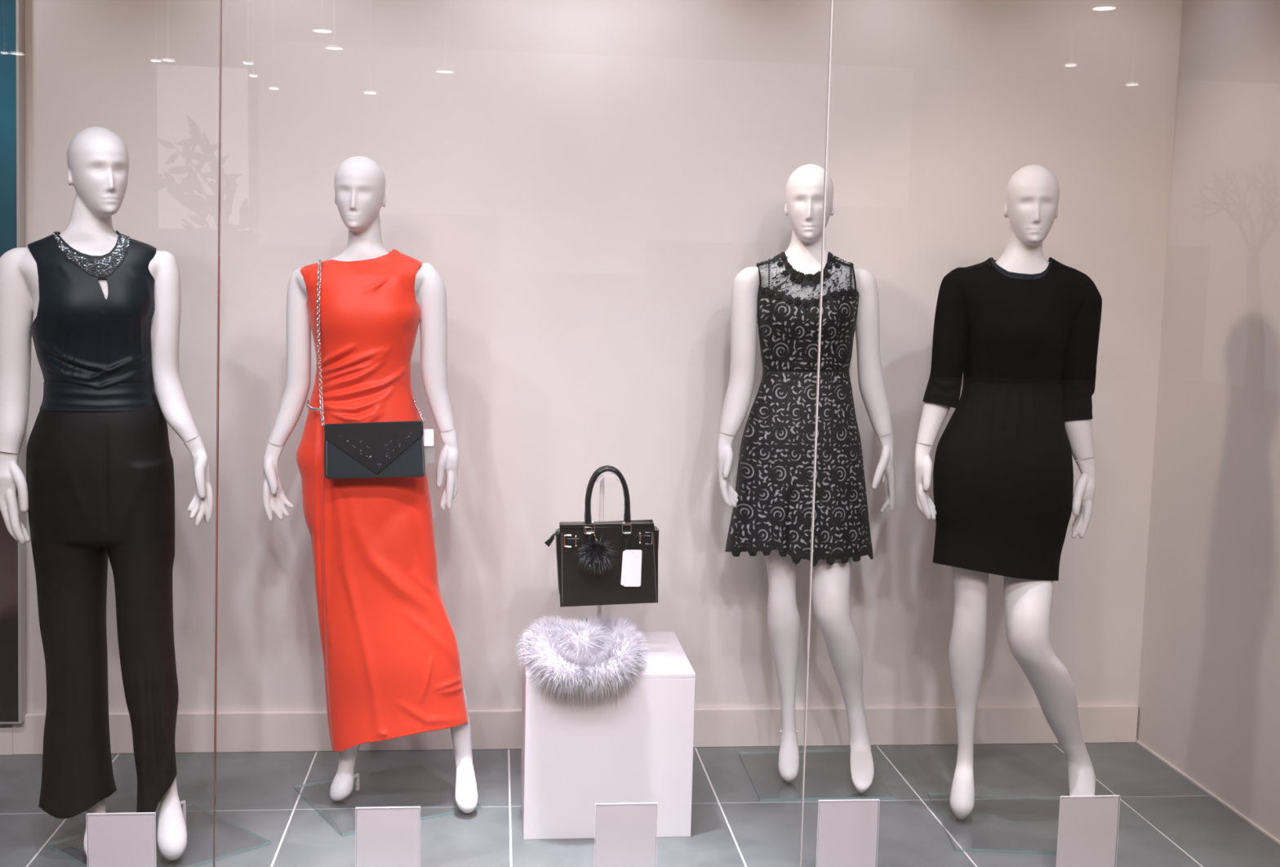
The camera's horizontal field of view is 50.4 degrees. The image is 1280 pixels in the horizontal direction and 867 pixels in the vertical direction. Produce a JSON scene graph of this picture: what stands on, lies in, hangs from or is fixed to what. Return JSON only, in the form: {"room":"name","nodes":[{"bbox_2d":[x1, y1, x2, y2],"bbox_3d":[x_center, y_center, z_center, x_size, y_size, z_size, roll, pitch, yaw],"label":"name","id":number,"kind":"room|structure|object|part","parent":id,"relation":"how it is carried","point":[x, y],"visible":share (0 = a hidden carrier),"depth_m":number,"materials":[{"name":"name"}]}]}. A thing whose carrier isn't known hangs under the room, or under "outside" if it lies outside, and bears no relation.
{"room":"shop","nodes":[
{"label":"shop","id":0,"kind":"room"},
{"bbox_2d":[0,0,1182,725],"bbox_3d":[-0.719,-0.350,4.236,5.046,2.800,0.120,1,6,-6],"label":"wall","id":1,"kind":"structure","parent":0,"point":[588,185],"depth_m":4.24,"materials":[{"name":"paint"}]},
{"bbox_2d":[0,0,26,723],"bbox_3d":[-2.202,-0.380,3.992,0.800,2.522,0.051,1,6,-6],"label":"framed poster","id":2,"kind":"object","parent":1,"relation":"attached to","point":[13,571],"visible":0.71,"depth_m":3.99,"materials":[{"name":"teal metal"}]},
{"bbox_2d":[0,0,18,721],"bbox_3d":[-2.200,-0.377,3.992,0.779,2.508,0.038,1,6,-6],"label":"print","id":3,"kind":"object","parent":2,"relation":"on","point":[9,9],"depth_m":3.98},
{"bbox_3d":[-2.254,0.871,4.120,0.732,0.004,0.051,1,6,-6],"label":"frame rail","id":4,"kind":"part","parent":2,"relation":"part of","materials":[{"name":"silver metal"}]},
{"bbox_3d":[-1.832,-0.375,4.031,0.056,2.522,0.051,1,6,-6],"label":"frame rail","id":5,"kind":"part","parent":2,"relation":"part of","materials":[{"name":"silver metal"}]},
{"bbox_2d":[0,704,1137,755],"bbox_3d":[-0.747,0.937,4.300,4.839,0.125,0.020,1,6,-6],"label":"baseboard","id":6,"kind":"structure","parent":1,"relation":"attached to","point":[491,729],"depth_m":4.39,"materials":[{"name":"paint"}]},
{"bbox_2d":[0,742,1279,866],"bbox_3d":[-0.671,1.106,3.593,4.846,0.060,1.470,1,6,-6],"label":"floor","id":7,"kind":"structure","parent":0,"point":[1166,820],"depth_m":3.84,"materials":[{"name":"grey tile"}]},
{"bbox_2d":[86,812,156,866],"bbox_3d":[-1.220,0.995,3.214,0.156,0.214,0.032,1,6,-6],"label":"card holder","id":8,"kind":"object","parent":7,"relation":"on","point":[113,840],"visible":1,"depth_m":3.20,"materials":[{"name":"white"}]},
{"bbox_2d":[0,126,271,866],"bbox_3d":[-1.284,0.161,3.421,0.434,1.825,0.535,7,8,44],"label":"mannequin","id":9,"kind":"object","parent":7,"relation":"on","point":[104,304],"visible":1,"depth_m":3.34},
{"bbox_3d":[-1.218,1.011,3.586,0.046,0.085,0.012,-4,8,-44],"label":"support rod","id":10,"kind":"part","parent":9,"relation":"part of","materials":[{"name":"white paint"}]},
{"bbox_2d":[262,155,481,835],"bbox_3d":[-0.730,0.151,3.745,0.541,1.804,0.457,-2,7,-32],"label":"mannequin","id":11,"kind":"object","parent":7,"relation":"on","point":[392,662],"visible":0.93,"depth_m":3.70},
{"bbox_3d":[-0.820,1.004,3.913,0.012,0.049,0.040,4,6,22],"label":"support rod","id":12,"kind":"part","parent":11,"relation":"part of","materials":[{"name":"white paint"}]},
{"bbox_2d":[316,258,435,479],"bbox_3d":[-0.708,-0.173,3.651,0.324,0.579,0.163,1,6,-6],"label":"clutch bag","id":13,"kind":"object","parent":11,"relation":"hanging from","point":[389,449],"visible":1,"depth_m":3.60,"materials":[{"name":"grey leather"}]},
{"bbox_2d":[355,806,420,866],"bbox_3d":[-0.608,1.002,3.291,0.154,0.214,0.032,1,6,-6],"label":"card holder","id":14,"kind":"object","parent":7,"relation":"on","point":[387,836],"visible":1,"depth_m":3.27,"materials":[{"name":"white"}]},
{"bbox_2d":[520,631,695,839],"bbox_3d":[-0.104,0.837,3.846,0.450,0.450,0.449,1,6,-6],"label":"plinth","id":15,"kind":"object","parent":7,"relation":"on","point":[638,748],"visible":0.84,"depth_m":3.62,"materials":[{"name":"paint"}]},
{"bbox_2d":[515,611,652,708],"bbox_3d":[-0.154,0.605,3.677,0.377,0.219,0.388,0,6,-15],"label":"fur collar","id":16,"kind":"object","parent":15,"relation":"on","point":[555,650],"visible":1,"depth_m":3.58,"materials":[{"name":"grey fur"}]},
{"bbox_3d":[-0.099,0.619,3.823,0.450,0.012,0.449,1,6,-6],"label":"panel","id":17,"kind":"part","parent":15,"relation":"part of","materials":[{"name":"paint"}]},
{"bbox_2d":[594,802,657,866],"bbox_3d":[-0.037,1.009,3.353,0.153,0.214,0.032,1,6,-6],"label":"card holder","id":18,"kind":"object","parent":7,"relation":"on","point":[625,834],"visible":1,"depth_m":3.34,"materials":[{"name":"white"}]},
{"bbox_2d":[717,164,895,801],"bbox_3d":[0.488,0.131,4.064,0.540,1.837,0.421,1,6,-6],"label":"mannequin","id":19,"kind":"object","parent":7,"relation":"on","point":[771,500],"visible":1,"depth_m":3.96},
{"bbox_2d":[815,799,879,866],"bbox_3d":[0.516,1.016,3.411,0.155,0.214,0.032,1,6,-6],"label":"card holder","id":20,"kind":"object","parent":7,"relation":"on","point":[846,836],"visible":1,"depth_m":3.40,"materials":[{"name":"white"}]},
{"bbox_2d":[915,164,1102,854],"bbox_3d":[1.052,0.186,3.726,0.608,1.825,0.421,2,6,2],"label":"mannequin","id":21,"kind":"object","parent":7,"relation":"on","point":[1021,327],"visible":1,"depth_m":3.69},
{"bbox_2d":[1055,795,1120,866],"bbox_3d":[1.139,1.024,3.478,0.158,0.214,0.032,1,6,-6],"label":"card holder","id":22,"kind":"object","parent":7,"relation":"on","point":[1088,827],"visible":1,"depth_m":3.46,"materials":[{"name":"white"}]},
{"bbox_3d":[-0.258,-0.211,2.958,1.322,2.790,0.008,1,6,-6],"label":"window","id":23,"kind":"structure","parent":7,"relation":"on","visible":0},
{"bbox_2d":[799,0,833,866],"bbox_3d":[0.399,-0.202,3.027,0.007,2.790,0.010,1,6,-6],"label":"trim","id":24,"kind":"structure","parent":23,"relation":"attached to","point":[831,2],"depth_m":3.04,"materials":[{"name":"grey plastic"}]},
{"bbox_3d":[-1.934,-0.233,2.782,2.129,2.790,0.008,1,6,-6],"label":"window","id":25,"kind":"structure","parent":7,"relation":"on","visible":0},
{"bbox_2d":[213,0,222,866],"bbox_3d":[-0.896,-0.219,2.891,0.046,2.790,0.010,1,6,-6],"label":"trim","id":26,"kind":"structure","parent":25,"relation":"attached to","point":[220,1],"depth_m":2.91,"materials":[{"name":"red plastic"}]},
{"bbox_2d":[1136,0,1279,840],"bbox_3d":[1.822,-0.242,3.798,0.120,2.800,1.290,1,6,-6],"label":"wall","id":27,"kind":"structure","parent":0,"point":[1209,695],"depth_m":4.05,"materials":[{"name":"paint"}]},
{"bbox_2d":[1136,739,1279,844],"bbox_3d":[1.726,1.095,3.941,0.007,0.006,1.270,1,6,-6],"label":"trim","id":28,"kind":"structure","parent":27,"relation":"attached to","point":[1140,744],"depth_m":4.07,"materials":[{"name":"paint"}]},
{"bbox_3d":[-0.108,0.356,3.830,0.090,0.510,0.158,1,6,-6],"label":"stand","id":29,"kind":"object","parent":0,"visible":0},
{"bbox_2d":[544,465,658,606],"bbox_3d":[-0.100,0.286,3.751,0.325,0.393,0.182,1,6,-6],"label":"handbag","id":30,"kind":"object","parent":29,"relation":"hanging from","point":[608,562],"visible":1,"depth_m":3.76,"materials":[{"name":"black leather"}]},
{"bbox_3d":[-0.235,0.281,3.762,0.028,0.022,0.010,-1,6,-21],"label":"zip pull","id":31,"kind":"part","parent":30,"relation":"part of","materials":[{"name":"black leather"}]},
{"bbox_3d":[-0.091,0.170,3.823,0.128,0.162,0.018,1,6,-6],"label":"handle","id":32,"kind":"part","parent":30,"relation":"part of","materials":[{"name":"black leather"}]},
{"bbox_3d":[-0.086,0.170,3.736,0.126,0.158,0.018,1,6,-6],"label":"handle","id":33,"kind":"part","parent":30,"relation":"part of","materials":[{"name":"black leather"}]},
{"bbox_3d":[-0.085,0.363,3.764,0.278,0.237,0.004,1,6,-6],"label":"panel","id":34,"kind":"part","parent":30,"relation":"part of","materials":[{"name":"black leather"}]},
{"bbox_3d":[-0.088,0.356,3.842,0.280,0.232,0.005,1,6,-6],"label":"panel","id":35,"kind":"part","parent":30,"relation":"part of","materials":[{"name":"black leather"}]}
]}

